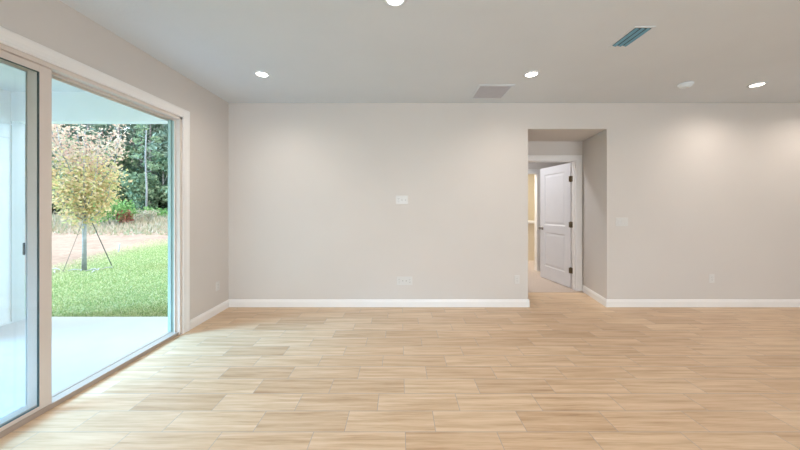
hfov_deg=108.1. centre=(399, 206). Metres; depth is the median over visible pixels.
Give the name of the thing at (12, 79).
ceiling
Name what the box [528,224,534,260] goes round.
wall
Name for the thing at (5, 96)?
wall
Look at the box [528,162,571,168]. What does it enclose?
wall
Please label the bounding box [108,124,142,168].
pine tree
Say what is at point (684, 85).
smoke detector
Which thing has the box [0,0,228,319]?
wall
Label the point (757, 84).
recessed light
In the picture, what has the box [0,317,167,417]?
floor
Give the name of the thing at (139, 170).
broadleaf tree
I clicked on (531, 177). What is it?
wall
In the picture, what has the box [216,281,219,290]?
outlet plate
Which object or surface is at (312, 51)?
ceiling
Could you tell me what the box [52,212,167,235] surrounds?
dry brush
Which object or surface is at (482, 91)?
ceiling vent
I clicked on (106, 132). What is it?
pine tree
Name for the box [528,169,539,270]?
door frame
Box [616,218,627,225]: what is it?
switch plate
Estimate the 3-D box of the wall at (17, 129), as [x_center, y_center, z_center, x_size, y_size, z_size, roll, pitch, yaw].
[-4.664,0.178,3.480,0.172,2.383,0.120,0,0,0]
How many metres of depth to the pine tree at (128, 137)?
38.19 m
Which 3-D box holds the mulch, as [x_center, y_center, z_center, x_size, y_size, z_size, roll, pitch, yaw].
[-7.167,1.379,6.425,1.284,0.041,0.585,0,0,0]
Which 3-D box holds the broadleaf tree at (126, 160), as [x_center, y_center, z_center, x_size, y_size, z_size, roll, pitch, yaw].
[-31.399,-2.945,31.568,5.589,8.695,5.916,0,0,-16]
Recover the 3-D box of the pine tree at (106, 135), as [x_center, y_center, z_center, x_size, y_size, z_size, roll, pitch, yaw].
[-36.833,-6.223,37.680,3.142,15.250,4.455,0,0,33]
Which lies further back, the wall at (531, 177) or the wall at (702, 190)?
the wall at (531, 177)
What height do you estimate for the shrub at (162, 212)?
1.510 m
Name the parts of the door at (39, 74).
glass, sliding panel, glass, fixed panel, frame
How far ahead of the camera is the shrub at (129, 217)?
19.47 m
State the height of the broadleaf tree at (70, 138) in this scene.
9.019 m
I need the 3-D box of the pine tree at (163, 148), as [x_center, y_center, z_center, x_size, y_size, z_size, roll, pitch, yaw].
[-24.484,-6.899,31.786,5.216,16.602,3.679,0,0,-16]
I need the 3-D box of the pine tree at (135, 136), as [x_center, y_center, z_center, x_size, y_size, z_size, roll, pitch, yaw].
[-32.799,-7.510,35.174,3.550,17.822,3.948,0,0,12]
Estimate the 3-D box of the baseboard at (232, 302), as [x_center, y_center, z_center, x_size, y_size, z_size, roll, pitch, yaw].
[2.650,1.289,4.253,9.900,0.102,0.755,0,0,0]
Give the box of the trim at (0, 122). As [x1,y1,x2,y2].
[0,122,11,326]
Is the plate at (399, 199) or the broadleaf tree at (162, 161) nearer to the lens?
the plate at (399, 199)
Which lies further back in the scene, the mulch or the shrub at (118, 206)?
the shrub at (118, 206)
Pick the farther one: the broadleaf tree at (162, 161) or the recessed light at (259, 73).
the broadleaf tree at (162, 161)
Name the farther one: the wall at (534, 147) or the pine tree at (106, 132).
the pine tree at (106, 132)
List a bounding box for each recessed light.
[253,70,270,77]
[383,0,406,7]
[523,70,539,77]
[746,81,768,87]
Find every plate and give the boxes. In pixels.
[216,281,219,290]
[396,196,407,203]
[397,277,411,284]
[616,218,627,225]
[709,274,713,282]
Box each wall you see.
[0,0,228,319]
[0,89,10,324]
[11,121,24,322]
[229,103,799,298]
[528,141,582,284]
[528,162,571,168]
[528,174,534,220]
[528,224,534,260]
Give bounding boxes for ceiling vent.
[470,85,514,98]
[608,26,655,46]
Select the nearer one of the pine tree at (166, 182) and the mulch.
the mulch
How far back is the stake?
6.66 m
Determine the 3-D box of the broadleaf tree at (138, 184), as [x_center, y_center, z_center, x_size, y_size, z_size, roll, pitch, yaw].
[-25.509,-1.100,29.585,4.232,5.007,3.963,0,0,-8]
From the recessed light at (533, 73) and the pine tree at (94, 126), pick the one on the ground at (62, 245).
the pine tree at (94, 126)
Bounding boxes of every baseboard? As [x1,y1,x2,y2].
[190,299,228,329]
[229,299,799,306]
[582,285,605,306]
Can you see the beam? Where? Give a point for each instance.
(67, 107)
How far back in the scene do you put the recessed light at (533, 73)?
3.03 m
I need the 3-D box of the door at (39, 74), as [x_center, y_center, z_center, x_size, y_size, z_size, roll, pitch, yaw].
[-2.356,0.152,1.897,0.148,2.375,2.515,0,0,0]
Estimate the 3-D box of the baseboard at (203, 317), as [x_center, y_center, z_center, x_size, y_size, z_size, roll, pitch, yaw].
[-2.292,1.289,-0.355,0.015,0.102,8.490,0,0,0]
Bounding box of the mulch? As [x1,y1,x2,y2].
[53,267,111,272]
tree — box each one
[52,124,86,172]
[52,124,133,270]
[52,136,95,213]
[71,124,107,160]
[89,126,126,213]
[92,140,139,210]
[103,124,134,171]
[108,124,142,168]
[108,124,148,165]
[119,171,167,212]
[121,129,132,169]
[125,124,167,184]
[125,166,155,211]
[126,124,164,183]
[128,124,163,208]
[129,155,167,210]
[140,124,167,184]
[147,124,167,158]
[159,185,167,200]
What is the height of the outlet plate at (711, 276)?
0.114 m
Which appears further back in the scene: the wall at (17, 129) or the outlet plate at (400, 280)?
the outlet plate at (400, 280)
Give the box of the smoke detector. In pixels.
[677,81,693,88]
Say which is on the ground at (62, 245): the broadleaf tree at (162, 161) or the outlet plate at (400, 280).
the broadleaf tree at (162, 161)
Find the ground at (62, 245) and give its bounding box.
[52,211,167,316]
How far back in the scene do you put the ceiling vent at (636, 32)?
2.36 m
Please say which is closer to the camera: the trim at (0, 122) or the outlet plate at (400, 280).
the trim at (0, 122)
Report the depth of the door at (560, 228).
4.95 m
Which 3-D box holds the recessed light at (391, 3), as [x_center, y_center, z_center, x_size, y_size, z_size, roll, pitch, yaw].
[-0.034,-1.389,1.940,0.166,0.012,0.166,0,0,0]
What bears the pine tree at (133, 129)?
on the ground at (62, 245)
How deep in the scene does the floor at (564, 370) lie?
2.20 m
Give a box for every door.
[0,26,189,437]
[528,155,581,290]
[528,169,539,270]
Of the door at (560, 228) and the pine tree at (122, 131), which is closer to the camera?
the door at (560, 228)
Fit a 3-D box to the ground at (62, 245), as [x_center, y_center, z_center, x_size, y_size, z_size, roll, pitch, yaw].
[-61.213,1.400,40.000,117.575,0.001,140.000,0,0,0]
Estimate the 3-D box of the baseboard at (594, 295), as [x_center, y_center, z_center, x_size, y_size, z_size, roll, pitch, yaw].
[2.838,1.289,4.261,0.015,0.102,0.753,0,0,11]
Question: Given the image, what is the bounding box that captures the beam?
[11,92,167,123]
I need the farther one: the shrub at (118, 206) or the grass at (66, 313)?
the shrub at (118, 206)
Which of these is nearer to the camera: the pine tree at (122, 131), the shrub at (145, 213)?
the shrub at (145, 213)
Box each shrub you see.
[87,197,137,224]
[115,210,134,223]
[130,208,159,221]
[139,206,167,217]
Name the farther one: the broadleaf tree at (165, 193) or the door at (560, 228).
the broadleaf tree at (165, 193)
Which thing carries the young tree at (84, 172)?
on the ground at (62, 245)
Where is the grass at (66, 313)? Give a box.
[52,239,167,316]
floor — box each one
[0,261,799,449]
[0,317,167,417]
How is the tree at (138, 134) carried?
on the ground at (62, 245)
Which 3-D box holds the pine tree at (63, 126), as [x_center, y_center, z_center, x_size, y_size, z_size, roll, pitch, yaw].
[-38.424,-5.303,33.521,4.766,13.410,5.071,0,0,11]
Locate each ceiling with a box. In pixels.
[0,63,86,91]
[60,0,799,102]

